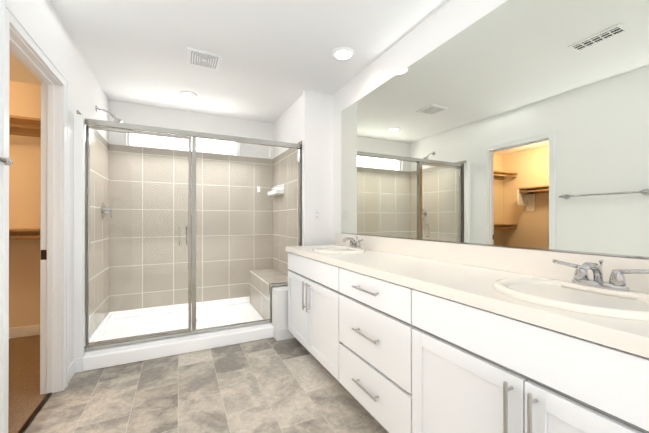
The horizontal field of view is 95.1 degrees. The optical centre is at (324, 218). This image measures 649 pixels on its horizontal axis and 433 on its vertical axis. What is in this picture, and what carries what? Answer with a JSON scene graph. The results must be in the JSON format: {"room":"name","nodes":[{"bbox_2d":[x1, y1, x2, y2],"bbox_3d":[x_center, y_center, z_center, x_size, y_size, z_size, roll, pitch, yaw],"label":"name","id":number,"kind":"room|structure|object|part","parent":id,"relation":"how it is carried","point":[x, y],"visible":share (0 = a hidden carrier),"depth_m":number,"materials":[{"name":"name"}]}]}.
{"room":"bathroom","nodes":[
{"label":"bathroom","id":0,"kind":"room"},
{"bbox_2d":[9,81,40,327],"bbox_3d":[-3.536,-0.089,2.768,2.280,2.500,0.235,0,0,-26],"label":"wall","id":1,"kind":"structure","parent":0,"point":[24,212],"depth_m":2.90,"materials":[{"name":"beige paint"}]},
{"bbox_2d":[9,325,39,338],"bbox_3d":[-3.474,1.105,2.655,2.265,0.099,0.017,0,0,-26],"label":"baseboard","id":2,"kind":"structure","parent":1,"relation":"attached to","point":[23,331],"depth_m":2.90,"materials":[{"name":"white paint"}]},
{"bbox_2d":[9,115,40,239],"bbox_3d":[-3.434,-0.365,2.521,2.274,1.130,0.299,0,0,-26],"label":"shelf","id":3,"kind":"object","parent":1,"relation":"attached to","point":[24,126],"depth_m":2.69,"materials":[{"name":"brown wood"}]},
{"bbox_2d":[8,335,45,432],"bbox_3d":[-2.395,1.181,0.359,2.452,0.066,5.560,0,0,-26],"label":"floor","id":4,"kind":"structure","parent":0,"point":[25,398],"depth_m":2.12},
{"bbox_2d":[5,0,107,365],"bbox_3d":[-1.247,-0.094,0.867,0.157,2.500,5.455,0,0,-26],"label":"wall","id":5,"kind":"structure","parent":0,"point":[42,22],"depth_m":2.24,"materials":[{"name":"white paint"}]},
{"bbox_2d":[0,157,13,164],"bbox_3d":[-1.213,-0.239,0.953,0.082,0.054,0.670,0,0,-26],"label":"towel rail","id":6,"kind":"object","parent":5,"relation":"in","point":[5,161],"visible":1,"depth_m":1.22,"materials":[{"name":"silver metal"}]},
{"bbox_2d":[0,0,68,432],"bbox_3d":[-1.650,0.097,1.655,0.127,2.122,0.851,0,0,-26],"label":"door frame","id":7,"kind":"structure","parent":5,"relation":"attached to","point":[20,43],"depth_m":1.96,"materials":[{"name":"white paint"}]},
{"bbox_3d":[-1.849,0.236,1.955,0.029,0.065,0.002,0,0,-26],"label":"door jamb strike","id":8,"kind":"part","parent":7,"relation":"part of","materials":[{"name":"black metal"}]},
{"bbox_2d":[68,358,83,382],"bbox_3d":[0.008,1.103,0.863,2.200,0.105,4.140,0,0,-26],"label":"baseboard","id":9,"kind":"structure","parent":5,"relation":"attached to","point":[74,366],"depth_m":2.21,"materials":[{"name":"white paint"}]},
{"bbox_2d":[77,110,108,337],"bbox_3d":[-2.166,0.101,2.813,0.010,1.880,1.148,0,0,-26],"label":"shower wall tile","id":10,"kind":"structure","parent":5,"relation":"attached to","point":[102,233],"depth_m":2.89,"materials":[{"name":"beige tile"}]},
{"bbox_2d":[101,202,112,218],"bbox_3d":[-2.229,-0.086,3.067,0.099,0.170,0.170,0,0,-26],"label":"shower valve","id":11,"kind":"object","parent":10,"relation":"attached to","point":[104,209],"depth_m":3.03,"materials":[{"name":"silver metal"}]},
{"bbox_2d":[95,105,122,122],"bbox_3d":[-2.086,-1.001,2.883,0.212,0.170,0.080,0,0,-26],"label":"shower head","id":12,"kind":"object","parent":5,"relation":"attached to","point":[113,116],"visible":0.94,"depth_m":2.88},
{"bbox_2d":[108,100,272,310],"bbox_3d":[-1.459,-0.086,3.859,2.410,2.500,0.105,0,0,-26],"label":"wall","id":13,"kind":"structure","parent":0,"point":[137,114],"depth_m":3.71,"materials":[{"name":"white paint"}]},
{"bbox_2d":[127,133,238,155],"bbox_3d":[-1.736,-0.967,3.751,1.266,0.260,0.040,0,0,-26],"label":"window","id":14,"kind":"structure","parent":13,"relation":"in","point":[129,139],"depth_m":3.71,"materials":[{"name":"white glass"}]},
{"bbox_2d":[109,144,272,311],"bbox_3d":[-1.568,0.103,3.740,1.880,1.880,0.010,0,0,-26],"label":"shower wall tile","id":15,"kind":"structure","parent":13,"relation":"attached to","point":[212,245],"depth_m":3.64,"materials":[{"name":"beige tile"}]},
{"bbox_2d":[24,337,388,432],"bbox_3d":[-0.235,1.187,1.418,2.358,0.060,5.560,0,0,-26],"label":"floor","id":16,"kind":"structure","parent":0,"point":[274,385],"depth_m":1.93,"materials":[{"name":"stone-look ceramic tile"},{"name":"grout"}]},
{"bbox_2d":[18,393,51,432],"bbox_3d":[-1.660,1.153,1.647,0.024,0.010,0.715,0,0,-26],"label":"threshold","id":17,"kind":"object","parent":16,"relation":"on","point":[34,414],"depth_m":1.75,"materials":[{"name":"brown wood"}]},
{"bbox_2d":[82,296,273,370],"bbox_3d":[-1.448,1.102,3.117,1.568,0.120,1.229,0,0,-26],"label":"shower base","id":18,"kind":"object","parent":16,"relation":"on","point":[112,356],"depth_m":2.87,"materials":[{"name":"white plastic"}]},
{"bbox_2d":[84,118,301,351],"bbox_3d":[-1.091,0.128,2.766,1.878,1.844,0.123,0,0,-26],"label":"shower door","id":19,"kind":"structure","parent":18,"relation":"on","point":[119,127],"depth_m":2.68,"materials":[{"name":"clear glass"}]},
{"bbox_2d":[250,272,287,339],"bbox_3d":[-0.452,0.928,3.561,0.650,0.470,1.309,0,0,-26],"label":"wall","id":20,"kind":"structure","parent":16,"relation":"on","point":[279,307],"depth_m":2.96,"materials":[{"name":"white paint"}]},
{"bbox_2d":[277,328,294,340],"bbox_3d":[-0.365,1.109,2.866,0.194,0.105,0.014,0,0,-26],"label":"baseboard","id":21,"kind":"structure","parent":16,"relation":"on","point":[284,334],"depth_m":2.85,"materials":[{"name":"white paint"}]},
{"bbox_2d":[286,249,648,432],"bbox_3d":[0.462,0.733,1.761,0.592,0.850,2.650,0,0,-26],"label":"bathroom vanity","id":22,"kind":"object","parent":16,"relation":"on","point":[394,335],"depth_m":1.13,"materials":[{"name":"white paint"}]},
{"bbox_2d":[286,246,648,352],"bbox_3d":[0.470,0.285,1.777,0.564,0.045,2.690,0,0,-26],"label":"countertop","id":23,"kind":"structure","parent":22,"relation":"on","point":[446,277],"depth_m":1.22,"materials":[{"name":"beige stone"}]},
{"bbox_2d":[302,245,377,252],"bbox_3d":[0.114,0.330,2.465,0.410,0.172,0.500,0,0,-26],"label":"sink","id":24,"kind":"object","parent":23,"relation":"in","point":[317,248],"depth_m":2.49,"materials":[{"name":"white ceramic"}]},
{"bbox_2d":[342,237,365,248],"bbox_3d":[0.220,0.201,2.518,0.153,0.092,0.276,0,0,-26],"label":"faucet","id":25,"kind":"object","parent":23,"relation":"on","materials":[{"name":"silver metal"}]},
{"bbox_2d":[466,273,648,328],"bbox_3d":[0.835,0.327,0.993,0.410,0.172,0.500,0,0,-26],"label":"sink","id":26,"kind":"object","parent":23,"relation":"in","point":[624,306],"depth_m":0.99,"materials":[{"name":"white ceramic"}]},
{"bbox_2d":[550,257,648,288],"bbox_3d":[0.942,0.197,1.045,0.153,0.092,0.276,0,0,-26],"label":"faucet","id":27,"kind":"object","parent":23,"relation":"on","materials":[{"name":"silver metal"}]},
{"bbox_2d":[9,0,448,123],"bbox_3d":[-1.336,-1.394,0.885,4.810,0.100,5.560,0,0,-26],"label":"ceiling","id":28,"kind":"structure","parent":0,"point":[278,58],"depth_m":2.30,"materials":[{"name":"white paint"}]},
{"bbox_2d":[179,91,197,97],"bbox_3d":[-1.461,-1.331,3.190,0.180,0.012,0.180,0,0,-26],"label":"recessed light","id":29,"kind":"object","parent":28,"relation":"in","point":[188,94],"visible":1,"depth_m":3.18,"materials":[{"name":"white plastic"}]},
{"bbox_2d":[187,47,221,70],"bbox_3d":[-1.008,-1.333,2.488,0.260,0.014,0.260,0,0,-26],"label":"fan","id":30,"kind":"object","parent":28,"relation":"attached to","point":[203,59],"visible":1,"depth_m":2.47,"materials":[{"name":"white plastic"}]},
{"bbox_2d":[332,47,353,59],"bbox_3d":[0.152,-1.334,2.405,0.180,0.012,0.180,0,0,-26],"label":"recessed light","id":31,"kind":"object","parent":28,"relation":"in","point":[343,53],"visible":1,"depth_m":2.40,"materials":[{"name":"white plastic"}]},
{"bbox_2d":[273,89,331,245],"bbox_3d":[-0.281,-0.087,3.704,0.430,2.500,1.210,0,0,-26],"label":"wall","id":32,"kind":"structure","parent":0,"point":[305,117],"depth_m":3.15,"materials":[{"name":"white paint"}]},
{"bbox_2d":[250,269,287,287],"bbox_3d":[-0.615,0.698,3.566,0.320,0.010,1.139,0,0,-26],"label":"bench","id":33,"kind":"object","parent":32,"relation":"attached to","point":[264,276],"depth_m":3.57,"materials":[{"name":"beige tile"}]},
{"bbox_2d":[268,184,283,195],"bbox_3d":[-0.636,-0.376,3.860,0.100,0.120,0.400,0,0,-26],"label":"soap shelf","id":34,"kind":"object","parent":32,"relation":"attached to","point":[277,191],"depth_m":3.73,"materials":[{"name":"white ceramic"}]},
{"bbox_2d":[273,141,301,275],"bbox_3d":[-0.469,-0.072,3.645,0.010,1.530,1.148,0,0,-26],"label":"shower wall tile","id":35,"kind":"structure","parent":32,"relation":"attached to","point":[282,207],"depth_m":3.66,"materials":[{"name":"beige tile"}]},
{"bbox_2d":[314,209,319,219],"bbox_3d":[-0.078,-0.041,3.124,0.070,0.116,0.009,0,0,-26],"label":"outlet","id":36,"kind":"object","parent":32,"relation":"attached to","point":[316,214],"visible":1,"depth_m":3.12,"materials":[{"name":"white plastic"}]},
{"bbox_2d":[332,0,648,259],"bbox_3d":[1.066,-0.093,1.327,0.105,2.500,4.245,0,0,-26],"label":"wall","id":37,"kind":"structure","parent":0,"point":[447,21],"depth_m":2.22,"materials":[{"name":"white paint"}]},
{"bbox_2d":[334,233,648,288],"bbox_3d":[0.714,0.204,1.897,0.020,0.117,2.690,0,0,-26],"label":"backsplash","id":38,"kind":"structure","parent":37,"relation":"attached to","point":[490,257],"depth_m":1.55,"materials":[{"name":"beige stone"}]},
{"bbox_2d":[341,0,648,258],"bbox_3d":[0.762,-0.477,1.817,0.008,1.240,2.680,0,0,-26],"label":"mirror","id":39,"kind":"object","parent":37,"relation":"attached to","point":[523,124],"visible":1,"depth_m":1.45,"materials":[{"name":"silver mirror"}]},
{"label":"outside","id":40,"kind":"structure","parent":0,"visible":0},
{"bbox_2d":[130,134,235,154],"bbox_3d":[-1.857,-0.966,3.998,2.866,1.860,0.001,0,0,-26],"label":"sky","id":41,"kind":"structure","parent":40,"point":[213,143],"depth_m":3.98,"materials":[{"name":"white"}]}
]}

